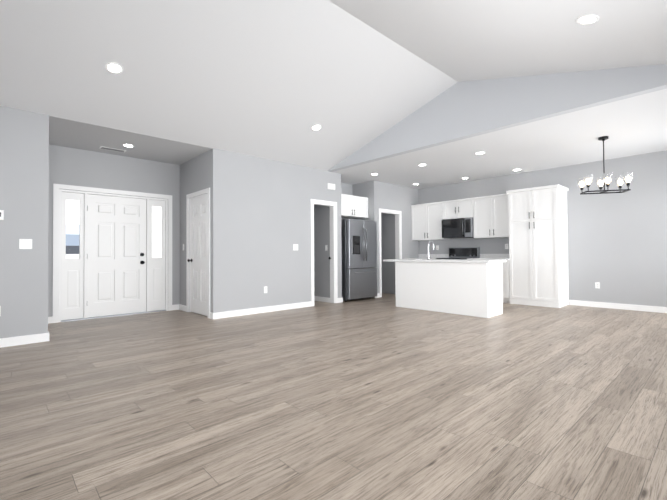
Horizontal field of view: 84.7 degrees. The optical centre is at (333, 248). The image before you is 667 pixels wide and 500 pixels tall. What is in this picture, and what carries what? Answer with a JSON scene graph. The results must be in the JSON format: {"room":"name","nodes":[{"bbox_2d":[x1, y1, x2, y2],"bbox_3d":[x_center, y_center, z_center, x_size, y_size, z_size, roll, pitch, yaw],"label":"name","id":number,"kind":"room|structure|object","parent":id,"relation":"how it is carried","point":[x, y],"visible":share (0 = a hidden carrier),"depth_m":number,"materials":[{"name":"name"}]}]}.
{"room":"living room","nodes":[
{"label":"living room","id":0,"kind":"room"},
{"bbox_2d":[0,293,666,499],"bbox_3d":[0.083,1.164,5.305,9.490,0.100,8.740,0,-1,-43],"label":"floor","id":1,"kind":"structure","parent":0,"point":[383,397],"depth_m":2.47,"materials":[{"name":"brown wood"}]},
{"bbox_2d":[341,219,376,301],"bbox_3d":[0.417,0.271,8.334,0.910,1.775,0.862,0,-1,-43],"label":"refrigerator","id":2,"kind":"object","parent":1,"relation":"on","point":[359,257],"visible":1,"depth_m":7.96,"materials":[{"name":"silver metal"}]},
{"bbox_2d":[395,263,502,317],"bbox_3d":[2.038,0.689,6.658,0.590,0.868,1.810,0,-1,-43],"label":"kitchen island","id":3,"kind":"object","parent":1,"relation":"on","point":[465,287],"depth_m":6.23,"materials":[{"name":"white paint"}]},
{"bbox_2d":[383,259,505,262],"bbox_3d":[1.961,0.234,6.749,0.665,0.044,2.125,0,-1,-43],"label":"island countertop","id":4,"kind":"structure","parent":3,"relation":"on","point":[385,260],"depth_m":6.49,"materials":[{"name":"white stone"}]},
{"bbox_2d":[427,241,433,259],"bbox_3d":[1.825,0.036,6.752,0.208,0.352,0.112,0,-1,-43],"label":"faucet","id":5,"kind":"object","parent":4,"relation":"on","point":[428,257],"visible":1,"depth_m":6.71,"materials":[{"name":"silver metal"}]},
{"bbox_2d":[436,247,479,259],"bbox_3d":[2.893,0.561,8.539,0.714,1.170,0.754,0,-1,-43],"label":"range","id":6,"kind":"object","parent":1,"relation":"on","point":[465,253],"visible":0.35,"depth_m":8.67,"materials":[{"name":"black metal"}]},
{"bbox_2d":[502,262,509,302],"bbox_3d":[3.497,0.700,7.971,0.616,0.868,0.882,0,-1,-43],"label":"base cabinet","id":7,"kind":"object","parent":1,"relation":"on","point":[506,285],"depth_m":7.50,"materials":[{"name":"white paint"}]},
{"bbox_2d":[467,258,508,261],"bbox_3d":[3.485,0.242,7.969,0.641,0.040,0.886,0,-1,-43],"label":"countertop","id":8,"kind":"structure","parent":7,"relation":"on","point":[507,259],"depth_m":7.72,"materials":[{"name":"white stone"}]},
{"bbox_2d":[506,184,568,307],"bbox_3d":[4.086,-0.028,7.317,0.650,2.295,0.944,0,-1,-43],"label":"pantry cabinet","id":9,"kind":"object","parent":1,"relation":"on","point":[538,246],"visible":1,"depth_m":7.08,"materials":[{"name":"white paint"}]},
{"bbox_2d":[0,106,666,337],"bbox_3d":[0.070,-0.836,5.336,9.490,3.900,8.740,0,-1,-43],"label":"wall","id":10,"kind":"structure","parent":0,"point":[260,222],"depth_m":6.47,"materials":[{"name":"paint"}]},
{"bbox_2d":[0,210,3,219],"bbox_3d":[-3.788,-0.375,4.117,0.110,0.110,0.023,0,-1,-43],"label":"thermostat","id":11,"kind":"object","parent":10,"relation":"attached to","point":[1,214],"visible":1,"depth_m":4.14,"materials":[{"name":"white plastic"}]},
{"bbox_2d":[0,333,46,347],"bbox_3d":[-3.966,1.068,3.928,1.380,0.100,0.014,0,-1,-43],"label":"baseboard","id":12,"kind":"structure","parent":10,"relation":"attached to","point":[22,340],"depth_m":4.25,"materials":[{"name":"white paint"}]},
{"bbox_2d":[19,239,31,248],"bbox_3d":[-3.608,-0.048,4.287,0.118,0.118,0.010,0,-1,-43],"label":"light switch","id":13,"kind":"object","parent":10,"relation":"attached to","point":[25,243],"visible":1,"depth_m":4.29,"materials":[{"name":"white plastic"}]},
{"bbox_2d":[53,184,171,322],"bbox_3d":[-3.656,0.082,6.213,1.770,2.140,0.018,0,-1,-43],"label":"door frame","id":14,"kind":"structure","parent":10,"relation":"attached to","point":[56,187],"depth_m":5.78,"materials":[{"name":"white paint"}]},
{"bbox_2d":[58,189,167,321],"bbox_3d":[-3.685,0.119,6.244,1.624,2.067,0.159,0,-1,-43],"label":"front door","id":15,"kind":"structure","parent":10,"relation":"in","point":[113,254],"depth_m":6.17,"materials":[{"name":"white paint"}]},
{"bbox_2d":[177,304,185,310],"bbox_3d":[-2.789,1.104,6.748,0.040,0.100,0.380,0,-1,-43],"label":"baseboard","id":16,"kind":"structure","parent":10,"relation":"attached to","point":[179,307],"depth_m":6.79,"materials":[{"name":"white paint"}]},
{"bbox_2d":[187,193,206,315],"bbox_3d":[-2.304,0.121,6.305,0.175,2.047,0.814,0,-1,-43],"label":"closet door","id":17,"kind":"structure","parent":10,"relation":"in","point":[197,260],"depth_m":6.33,"materials":[{"name":"white paint"}]},
{"bbox_2d":[186,188,209,317],"bbox_3d":[-2.332,0.084,6.280,0.018,2.120,0.960,0,-1,-43],"label":"door frame","id":18,"kind":"structure","parent":10,"relation":"attached to","point":[207,190],"depth_m":6.13,"materials":[{"name":"white paint"}]},
{"bbox_2d":[211,301,310,318],"bbox_3d":[-1.192,1.091,6.522,2.024,0.100,0.044,0,-1,-43],"label":"baseboard","id":19,"kind":"structure","parent":10,"relation":"attached to","point":[226,314],"depth_m":6.38,"materials":[{"name":"white paint"}]},
{"bbox_2d":[293,244,297,249],"bbox_3d":[-0.719,-0.015,6.966,0.118,0.118,0.010,0,-1,-43],"label":"light switch","id":20,"kind":"object","parent":10,"relation":"attached to","point":[295,246],"visible":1,"depth_m":6.96,"materials":[{"name":"white plastic"}]},
{"bbox_2d":[314,296,329,302],"bbox_3d":[-0.463,1.111,8.156,0.014,0.100,1.180,0,-1,-43],"label":"baseboard","id":21,"kind":"structure","parent":10,"relation":"attached to","point":[316,298],"depth_m":7.90,"materials":[{"name":"white paint"}]},
{"bbox_2d":[310,199,337,305],"bbox_3d":[-0.226,0.090,7.501,0.710,2.120,0.142,0,-1,-43],"label":"door frame","id":22,"kind":"structure","parent":10,"relation":"attached to","point":[333,250],"depth_m":7.65,"materials":[{"name":"white paint"}]},
{"bbox_2d":[327,183,334,189],"bbox_3d":[-0.043,-1.280,7.602,0.200,0.120,0.036,0,-1,-43],"label":"door chime","id":23,"kind":"object","parent":10,"relation":"attached to","point":[330,186],"visible":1,"depth_m":7.57,"materials":[{"name":"white plastic"}]},
{"bbox_2d":[341,194,367,218],"bbox_3d":[0.272,-0.958,8.487,1.062,0.480,0.550,0,-1,-43],"label":"upper cabinet","id":24,"kind":"object","parent":10,"relation":"attached to","point":[354,207],"visible":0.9,"depth_m":8.37,"materials":[{"name":"white paint"}]},
{"bbox_2d":[379,208,401,296],"bbox_3d":[1.357,0.112,8.969,0.870,2.100,0.142,0,-1,-43],"label":"door frame","id":25,"kind":"structure","parent":10,"relation":"attached to","point":[398,246],"depth_m":9.16,"materials":[{"name":"white paint"}]},
{"bbox_2d":[411,202,448,240],"bbox_3d":[2.462,-0.667,9.311,0.326,0.916,0.912,0,-1,-43],"label":"upper cabinet","id":26,"kind":"object","parent":10,"relation":"attached to","point":[426,219],"depth_m":9.18,"materials":[{"name":"white paint"}]},
{"bbox_2d":[443,198,474,219],"bbox_3d":[3.032,-0.918,8.699,0.326,0.441,0.752,0,-1,-43],"label":"upper cabinet","id":27,"kind":"object","parent":10,"relation":"attached to","point":[460,208],"depth_m":8.55,"materials":[{"name":"white paint"}]},
{"bbox_2d":[442,217,473,238],"bbox_3d":[2.989,-0.467,8.649,0.448,0.449,0.752,0,-1,-43],"label":"microwave","id":28,"kind":"object","parent":27,"relation":"attached to","point":[458,228],"visible":0.92,"depth_m":8.48,"materials":[{"name":"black metal"}]},
{"bbox_2d":[418,254,508,257],"bbox_3d":[3.139,0.187,8.795,0.026,0.098,2.566,0,-1,-43],"label":"backsplash","id":29,"kind":"structure","parent":10,"relation":"attached to","point":[419,255],"depth_m":9.08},
{"bbox_2d":[473,194,508,237],"bbox_3d":[3.584,-0.693,8.102,0.326,0.916,0.852,0,-1,-43],"label":"upper cabinet","id":30,"kind":"object","parent":10,"relation":"attached to","point":[489,215],"depth_m":8.00,"materials":[{"name":"white paint"}]},
{"bbox_2d":[595,282,599,288],"bbox_3d":[4.950,0.697,6.856,0.009,0.118,0.072,0,-1,-43],"label":"outlet","id":31,"kind":"object","parent":10,"relation":"attached to","point":[597,284],"visible":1,"depth_m":6.85,"materials":[{"name":"white plastic"}]},
{"bbox_2d":[569,300,666,312],"bbox_3d":[5.486,1.045,6.272,0.014,0.100,2.505,0,-1,-43],"label":"baseboard","id":32,"kind":"structure","parent":10,"relation":"attached to","point":[571,302],"depth_m":6.61,"materials":[{"name":"white paint"}]},
{"bbox_2d":[0,0,666,188],"bbox_3d":[0.062,-2.119,5.356,9.490,0.993,8.740,0,-1,-43],"label":"ceiling","id":33,"kind":"structure","parent":0,"point":[275,80],"depth_m":4.33,"materials":[{"name":"white paint"}]},
{"bbox_2d":[100,146,125,151],"bbox_3d":[-3.548,-1.587,5.883,0.360,0.008,0.120,0,-1,-43],"label":"ceiling vent","id":34,"kind":"object","parent":33,"relation":"in","point":[107,148],"visible":1,"depth_m":5.87,"materials":[{"name":"white plastic"}]},
{"bbox_2d":[105,62,122,73],"bbox_3d":[-2.370,-1.949,3.954,0.170,0.056,0.166,0,-1,-43],"label":"recessed light","id":35,"kind":"object","parent":33,"relation":"in","point":[114,67],"visible":1,"depth_m":3.95,"materials":[{"name":"white paint"}]},
{"bbox_2d":[122,144,134,146],"bbox_3d":[-3.194,-1.598,5.693,0.170,0.012,0.170,0,-1,-43],"label":"recessed light","id":36,"kind":"object","parent":33,"relation":"in","point":[127,145],"visible":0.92,"depth_m":5.67,"materials":[{"name":"white paint"}]},
{"bbox_2d":[311,124,321,130],"bbox_3d":[-0.274,-1.938,5.871,0.170,0.056,0.166,0,-1,-43],"label":"recessed light","id":37,"kind":"object","parent":33,"relation":"in","point":[316,127],"visible":1,"depth_m":5.87,"materials":[{"name":"white paint"}]},
{"bbox_2d":[576,15,598,24],"bbox_3d":[2.214,-1.995,3.189,0.170,0.054,0.167,0,-1,-43],"label":"recessed light","id":38,"kind":"object","parent":33,"relation":"in","point":[587,19],"visible":1,"depth_m":3.18,"materials":[{"name":"white paint"}]},
{"bbox_2d":[577,136,633,194],"bbox_3d":[4.016,-1.235,5.431,0.628,0.826,0.358,-1,-1,15],"label":"chandelier","id":39,"kind":"object","parent":33,"relation":"hanging from","point":[626,178],"visible":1,"depth_m":5.38,"materials":[{"name":"glass"}]},
{"bbox_2d":[328,64,666,171],"bbox_3d":[1.950,-2.132,5.402,0.120,0.990,6.000,0,-1,-43],"label":"wall","id":40,"kind":"structure","parent":0,"point":[457,111],"depth_m":4.97,"materials":[{"name":"grey paint"}]}
]}

